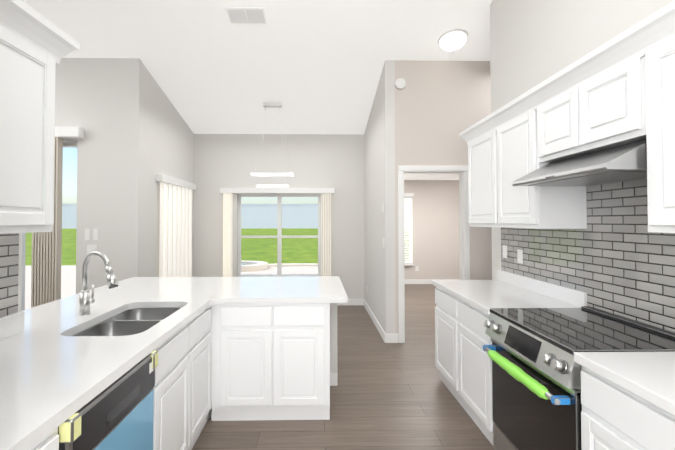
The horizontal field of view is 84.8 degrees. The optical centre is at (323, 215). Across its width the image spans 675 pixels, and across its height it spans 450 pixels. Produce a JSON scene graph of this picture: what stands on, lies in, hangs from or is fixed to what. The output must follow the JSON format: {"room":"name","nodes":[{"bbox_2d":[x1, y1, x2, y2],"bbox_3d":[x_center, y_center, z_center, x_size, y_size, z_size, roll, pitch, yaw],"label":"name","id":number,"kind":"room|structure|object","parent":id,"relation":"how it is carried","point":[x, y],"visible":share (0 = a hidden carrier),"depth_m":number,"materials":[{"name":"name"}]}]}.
{"room":"kitchen","nodes":[
{"label":"kitchen","id":0,"kind":"room"},
{"bbox_2d":[18,0,24,311],"bbox_3d":[-1.560,-1.071,-0.374,0.150,5.062,4.520,0,-1,-1],"label":"wall","id":1,"kind":"structure","parent":0,"point":[19,286],"depth_m":1.86,"materials":[{"name":"white paint"}]},
{"bbox_2d":[0,233,18,316],"bbox_3d":[-1.513,0.312,1.275,0.004,0.510,1.138,0,-1,-1],"label":"wall tile","id":2,"kind":"structure","parent":1,"relation":"attached to","point":[9,257],"depth_m":1.79,"materials":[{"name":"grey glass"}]},
{"bbox_2d":[0,0,79,233],"bbox_3d":[-1.324,-0.373,1.225,0.379,0.880,1.008,0,-1,-1],"label":"upper cabinet","id":3,"kind":"object","parent":1,"relation":"attached to","point":[36,47],"visible":1,"depth_m":1.48,"materials":[{"name":"white wood"}]},
{"bbox_2d":[55,58,144,293],"bbox_3d":[-4.623,-0.209,4.473,4.800,3.500,0.150,0,-1,-1],"label":"wall","id":4,"kind":"structure","parent":0,"point":[100,102],"depth_m":4.44,"materials":[{"name":"white paint"}]},
{"bbox_2d":[20,142,76,310],"bbox_3d":[-4.139,0.322,4.528,2.370,2.440,0.100,0,-1,-1],"label":"window","id":5,"kind":"structure","parent":4,"relation":"in","point":[23,235],"depth_m":4.54,"materials":[{"name":"white"}]},
{"bbox_2d":[31,126,83,307],"bbox_3d":[-4.146,0.234,4.344,2.550,2.550,0.110,0,-1,-1],"label":"door blinds","id":6,"kind":"object","parent":5,"relation":"attached to","point":[46,268],"visible":0.56,"depth_m":4.32,"materials":[{"name":"white"}]},
{"bbox_2d":[85,229,89,239],"bbox_3d":[-2.822,0.230,4.420,0.060,0.140,0.006,0,-1,-1],"label":"light switch","id":7,"kind":"object","parent":4,"relation":"attached to","point":[87,234],"visible":1,"depth_m":4.42,"materials":[{"name":"white plastic"}]},
{"bbox_2d":[87,245,96,253],"bbox_3d":[-2.767,0.410,4.414,0.115,0.115,0.014,0,-1,-1],"label":"switch plate","id":8,"kind":"object","parent":4,"relation":"attached to","point":[91,248],"visible":0.79,"depth_m":4.42,"materials":[{"name":"white plastic"}]},
{"bbox_2d":[93,229,97,239],"bbox_3d":[-2.722,0.230,4.422,0.060,0.140,0.006,0,-1,-1],"label":"light switch","id":9,"kind":"object","parent":4,"relation":"attached to","point":[95,234],"visible":1,"depth_m":4.42,"materials":[{"name":"white plastic"}]},
{"bbox_2d":[143,67,193,276],"bbox_3d":[-2.317,-0.175,5.514,0.150,3.467,1.850,0,-1,-1],"label":"wall","id":10,"kind":"structure","parent":0,"point":[169,142],"depth_m":5.01,"materials":[{"name":"white paint"}]},
{"bbox_2d":[156,174,196,276],"bbox_3d":[-2.198,0.480,5.611,0.090,2.040,1.400,0,-1,-1],"label":"blinds","id":11,"kind":"object","parent":10,"relation":"attached to","point":[170,200],"visible":0.88,"depth_m":5.49,"materials":[{"name":"white"}]},
{"bbox_2d":[25,0,491,133],"bbox_3d":[-1.476,-2.563,1.944,11.400,2.210,9.500,0,-1,-1],"label":"ceiling","id":12,"kind":"structure","parent":0,"point":[314,66],"depth_m":4.30,"materials":[{"name":"white paint"}]},
{"bbox_2d":[224,7,266,23],"bbox_3d":[-0.790,-2.054,3.806,0.400,0.014,0.220,0,-13,-1],"label":"ceiling vent","id":13,"kind":"object","parent":12,"relation":"in","point":[246,15],"visible":1,"depth_m":3.79,"materials":[{"name":"white metal"}]},
{"bbox_2d":[250,173,293,179],"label":"pendant chandelier","id":14,"kind":"object","parent":12,"relation":"hanging from","point":[253,174],"depth_m":5.38,"materials":[{"name":"silver metal"}]},
{"bbox_2d":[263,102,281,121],"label":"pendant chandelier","id":15,"kind":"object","parent":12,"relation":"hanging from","point":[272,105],"depth_m":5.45,"materials":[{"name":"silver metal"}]},
{"bbox_2d":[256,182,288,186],"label":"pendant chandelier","id":16,"kind":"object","parent":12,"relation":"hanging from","point":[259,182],"depth_m":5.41,"materials":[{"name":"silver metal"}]},
{"bbox_2d":[438,29,468,50],"bbox_3d":[1.464,-1.929,4.154,0.330,0.115,0.330,0,-13,-1],"label":"dome ceiling light","id":17,"kind":"object","parent":12,"relation":"attached to","point":[453,39],"visible":1,"depth_m":4.09,"materials":[{"name":"white glass"}]},
{"bbox_2d":[193,134,363,298],"bbox_3d":[-0.770,0.046,6.539,3.280,3.060,0.150,0,-1,-1],"label":"wall","id":18,"kind":"structure","parent":0,"point":[336,161],"depth_m":6.47,"materials":[{"name":"white paint"}]},
{"bbox_2d":[238,194,320,276],"bbox_3d":[-0.775,0.376,6.529,1.520,1.500,0.158,0,-1,-1],"label":"nook window","id":19,"kind":"structure","parent":18,"relation":"in","point":[279,236],"depth_m":6.55,"materials":[{"name":"white"}]},
{"bbox_2d":[220,188,334,276],"bbox_3d":[-0.790,0.321,6.409,1.975,1.585,0.100,0,-1,-1],"label":"window blinds","id":20,"kind":"object","parent":19,"relation":"attached to","point":[227,230],"visible":0.79,"depth_m":6.38,"materials":[{"name":"white"}]},
{"bbox_2d":[337,299,362,304],"bbox_3d":[-0.769,1.519,6.432,2.980,0.110,0.014,0,-1,-1],"label":"baseboard","id":21,"kind":"structure","parent":18,"relation":"attached to","point":[350,301],"depth_m":6.45,"materials":[{"name":"white wood"}]},
{"bbox_2d":[330,303,336,372],"bbox_3d":[-0.788,1.086,3.356,1.830,0.872,0.118,0,-1,-1],"label":"wall","id":22,"kind":"structure","parent":0,"point":[333,337],"depth_m":3.31,"materials":[{"name":"white paint"}]},
{"bbox_2d":[192,284,493,449],"bbox_3d":[-1.496,1.546,2.975,11.400,0.060,11.700,0,-1,-1],"label":"floor","id":23,"kind":"structure","parent":0,"point":[390,396],"depth_m":2.91,"materials":[{"name":"brown wood"}]},
{"bbox_2d":[29,427,58,449],"bbox_3d":[-1.138,1.045,0.895,0.739,0.872,0.388,0,-1,-1],"label":"base cabinet","id":24,"kind":"object","parent":23,"relation":"on","point":[49,441],"visible":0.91,"depth_m":1.05,"materials":[{"name":"white wood"}]},
{"bbox_2d":[58,351,157,449],"bbox_3d":[-1.067,1.054,1.395,0.622,0.870,0.604,0,-1,-1],"label":"dishwasher","id":25,"kind":"object","parent":23,"relation":"on","point":[117,414],"visible":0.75,"depth_m":1.40,"materials":[{"name":"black metal"}]},
{"bbox_2d":[153,306,211,433],"bbox_3d":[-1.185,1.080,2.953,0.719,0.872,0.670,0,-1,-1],"label":"base cabinet","id":26,"kind":"object","parent":23,"relation":"on","point":[182,409],"depth_m":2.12,"materials":[{"name":"white wood"}]},
{"bbox_2d":[0,277,247,449],"bbox_3d":[-1.292,0.559,2.196,1.140,0.141,2.978,0,-1,-1],"label":"countertop","id":27,"kind":"structure","parent":26,"relation":"on","point":[54,373],"depth_m":1.63,"materials":[{"name":"white stone"}]},
{"bbox_2d":[79,251,118,314],"bbox_3d":[-1.316,0.399,2.179,0.271,0.378,0.169,0,-1,-1],"label":"faucet","id":28,"kind":"object","parent":27,"relation":"on","point":[85,300],"visible":1,"depth_m":2.18,"materials":[{"name":"silver metal"}]},
{"bbox_2d":[72,307,180,335],"bbox_3d":[-1.106,0.718,2.160,0.450,0.176,0.810,0,-1,-1],"label":"sink","id":29,"kind":"object","parent":27,"relation":"in","point":[132,321],"visible":0.25,"depth_m":2.20,"materials":[{"name":"silver metal"}]},
{"bbox_2d":[211,303,329,420],"bbox_3d":[-0.391,1.080,2.992,0.870,0.872,0.620,0,-1,-1],"label":"base cabinet","id":30,"kind":"object","parent":23,"relation":"on","point":[270,361],"visible":1,"depth_m":2.69,"materials":[{"name":"white wood"}]},
{"bbox_2d":[224,276,347,303],"bbox_3d":[-0.314,0.626,3.172,0.970,0.041,1.058,0,-1,-1],"label":"countertop","id":31,"kind":"structure","parent":30,"relation":"on","point":[316,289],"depth_m":2.95,"materials":[{"name":"white stone"}]},
{"bbox_2d":[435,287,493,444],"bbox_3d":[1.363,1.079,2.899,0.624,0.872,1.130,0,-1,-1],"label":"base cabinet","id":32,"kind":"object","parent":23,"relation":"on","point":[463,362],"visible":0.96,"depth_m":2.75,"materials":[{"name":"white wood"}]},
{"bbox_2d":[432,269,586,314],"bbox_3d":[1.355,0.572,2.919,0.639,0.141,1.147,0,-1,-1],"label":"countertop","id":33,"kind":"structure","parent":32,"relation":"on","point":[505,289],"depth_m":2.75,"materials":[{"name":"white stone"}]},
{"bbox_2d":[482,306,674,449],"bbox_3d":[1.328,1.032,1.949,0.710,0.934,0.762,0,-1,-1],"label":"range","id":34,"kind":"object","parent":23,"relation":"on","point":[536,385],"visible":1,"depth_m":1.87,"materials":[{"name":"silver metal"}]},
{"bbox_2d":[581,366,674,449],"bbox_3d":[1.391,1.053,1.334,0.624,0.872,0.460,0,-1,-1],"label":"base cabinet","id":35,"kind":"object","parent":23,"relation":"on","point":[614,416],"visible":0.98,"depth_m":1.33,"materials":[{"name":"white wood"}]},
{"bbox_2d":[574,351,674,415],"bbox_3d":[1.392,0.537,0.881,0.639,0.141,1.377,0,-1,-1],"label":"countertop","id":36,"kind":"structure","parent":35,"relation":"on","point":[649,377],"depth_m":1.37,"materials":[{"name":"white stone"}]},
{"bbox_2d":[364,60,395,333],"bbox_3d":[0.778,-0.173,6.646,0.120,3.500,4.300,0,-1,-1],"label":"wall","id":37,"kind":"structure","parent":0,"point":[379,192],"depth_m":4.76,"materials":[{"name":"white paint"}]},
{"bbox_2d":[363,299,386,342],"bbox_3d":[0.734,1.502,5.438,0.017,0.110,1.972,0,-1,-1],"label":"baseboard","id":38,"kind":"structure","parent":37,"relation":"attached to","point":[384,336],"depth_m":5.09,"materials":[{"name":"white wood"}]},
{"bbox_2d":[389,334,395,340],"bbox_3d":[0.845,1.522,6.613,0.014,0.110,4.050,0,-1,-1],"label":"baseboard","id":39,"kind":"structure","parent":37,"relation":"attached to","point":[393,336],"depth_m":4.45,"materials":[{"name":"white wood"}]},
{"bbox_2d":[404,180,458,278],"bbox_3d":[2.350,0.313,8.751,3.100,2.600,0.130,0,-1,-1],"label":"wall","id":40,"kind":"structure","parent":0,"point":[435,225],"depth_m":8.69,"materials":[{"name":"grey paint"}]},
{"bbox_2d":[404,197,411,263],"bbox_3d":[1.725,0.343,8.785,0.750,1.600,0.060,0,-1,-1],"label":"room window","id":41,"kind":"structure","parent":40,"relation":"in","point":[409,230],"depth_m":8.77,"materials":[{"name":"white plastic"}]},
{"bbox_2d":[404,193,413,265],"bbox_3d":[1.727,0.326,8.640,0.790,1.690,0.070,0,-1,-1],"label":"window blinds","id":42,"kind":"object","parent":41,"relation":"attached to","point":[408,194],"visible":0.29,"depth_m":8.64,"materials":[{"name":"white plastic"}]},
{"bbox_2d":[405,279,458,283],"bbox_3d":[2.372,1.556,8.659,3.060,0.110,0.014,0,-1,-1],"label":"baseboard","id":43,"kind":"structure","parent":40,"relation":"attached to","point":[407,281],"depth_m":8.65,"materials":[{"name":"white wood"}]},
{"bbox_2d":[404,173,458,179],"bbox_3d":[2.388,-0.902,6.682,3.100,0.080,4.050,0,-1,-1],"label":"ceiling","id":44,"kind":"structure","parent":0,"point":[429,176],"depth_m":8.00,"materials":[{"name":"white paint"}]},
{"bbox_2d":[395,60,491,342],"bbox_3d":[2.426,-0.207,4.585,3.100,3.500,0.120,0,-1,-1],"label":"wall","id":45,"kind":"structure","parent":0,"point":[440,106],"depth_m":4.52,"materials":[{"name":"grey paint"}]},
{"bbox_2d":[394,78,405,89],"bbox_3d":[0.943,-1.609,4.505,0.140,0.140,0.034,0,-1,-1],"label":"smoke detector","id":46,"kind":"object","parent":45,"relation":"attached to","point":[400,83],"visible":0.98,"depth_m":4.49,"materials":[{"name":"white plastic"}]},
{"bbox_2d":[398,166,469,342],"bbox_3d":[1.346,0.470,4.544,0.870,2.145,0.140,0,-1,-1],"label":"door frame","id":47,"kind":"structure","parent":45,"relation":"attached to","point":[464,245],"depth_m":4.49,"materials":[{"name":"white wood"}]},
{"bbox_2d":[490,0,673,279],"bbox_3d":[1.779,-1.056,0.547,0.120,5.062,6.240,0,-1,-1],"label":"wall","id":48,"kind":"structure","parent":0,"point":[533,43],"depth_m":2.84,"materials":[{"name":"white paint"}]},
{"bbox_2d":[465,124,494,226],"bbox_3d":[1.507,-0.301,3.155,0.329,0.800,0.550,0,-1,-1],"label":"upper cabinet","id":49,"kind":"object","parent":48,"relation":"attached to","point":[481,153],"depth_m":3.13,"materials":[{"name":"white wood"}]},
{"bbox_2d":[491,104,586,228],"bbox_3d":[1.516,-0.310,2.620,0.329,0.800,0.520,0,-1,-1],"label":"upper cabinet","id":50,"kind":"object","parent":48,"relation":"attached to","point":[535,207],"depth_m":2.50,"materials":[{"name":"white wood"}]},
{"bbox_2d":[531,84,575,163],"bbox_3d":[1.525,-0.528,2.142,0.329,0.380,0.443,0,-1,-1],"label":"upper cabinet","id":51,"kind":"object","parent":48,"relation":"attached to","point":[548,113],"depth_m":2.22,"materials":[{"name":"white wood"}]},
{"bbox_2d":[512,139,646,185],"bbox_3d":[1.448,-0.262,1.973,0.486,0.150,0.762,0,-1,-1],"label":"range hood","id":52,"kind":"object","parent":48,"relation":"attached to","point":[624,162],"visible":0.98,"depth_m":1.81,"materials":[{"name":"silver metal"}]},
{"bbox_2d":[501,179,674,332],"bbox_3d":[1.693,0.117,1.831,0.004,0.960,3.250,0,-1,-1],"label":"wall tile","id":53,"kind":"structure","parent":48,"relation":"attached to","point":[616,257],"depth_m":2.15,"materials":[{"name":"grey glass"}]},
{"bbox_2d":[503,245,506,257],"bbox_3d":[1.656,0.333,3.372,0.014,0.115,0.075,0,-1,-1],"label":"switch plate","id":54,"kind":"object","parent":53,"relation":"attached to","point":[504,251],"visible":1,"depth_m":3.37,"materials":[{"name":"white plastic"}]},
{"bbox_2d":[517,249,522,263],"bbox_3d":[1.661,0.348,3.122,0.014,0.115,0.075,0,-1,-1],"label":"electrical outlet plate","id":55,"kind":"object","parent":53,"relation":"attached to","point":[520,256],"visible":1,"depth_m":3.11,"materials":[{"name":"white plastic"}]},
{"bbox_2d":[567,44,634,155],"bbox_3d":[1.531,-0.534,1.815,0.329,0.380,0.443,0,-1,-1],"label":"upper cabinet","id":56,"kind":"object","parent":48,"relation":"attached to","point":[618,90],"depth_m":1.81,"materials":[{"name":"white wood"}]},
{"bbox_2d":[635,24,674,232],"bbox_3d":[1.541,-0.333,1.270,0.329,0.800,0.640,0,-1,-1],"label":"upper cabinet","id":57,"kind":"object","parent":48,"relation":"attached to","point":[654,56],"depth_m":1.51,"materials":[{"name":"white wood"}]},
{"label":"outside","id":58,"kind":"structure","parent":0,"visible":0},
{"bbox_2d":[25,228,408,309],"bbox_3d":[-5.516,1.314,31.765,80.000,1.430,56.000,0,-1,-1],"label":"ground","id":59,"kind":"structure","parent":58,"point":[299,250],"depth_m":15.78,"materials":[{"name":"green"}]},
{"bbox_2d":[62,203,408,228],"bbox_3d":[-5.481,0.091,29.810,80.000,2.150,0.110,0,-1,-1],"label":"fence","id":60,"kind":"object","parent":59,"relation":"on","point":[295,215],"visible":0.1,"depth_m":29.81,"materials":[{"name":"white plastic"}]},
{"bbox_2d":[241,260,317,271],"bbox_3d":[-0.888,1.608,10.837,5.700,0.200,3.500,0,-1,-1],"label":"pool","id":61,"kind":"object","parent":59,"relation":"in","point":[248,266],"visible":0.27,"depth_m":12.14,"materials":[{"name":"beige"}]}
]}

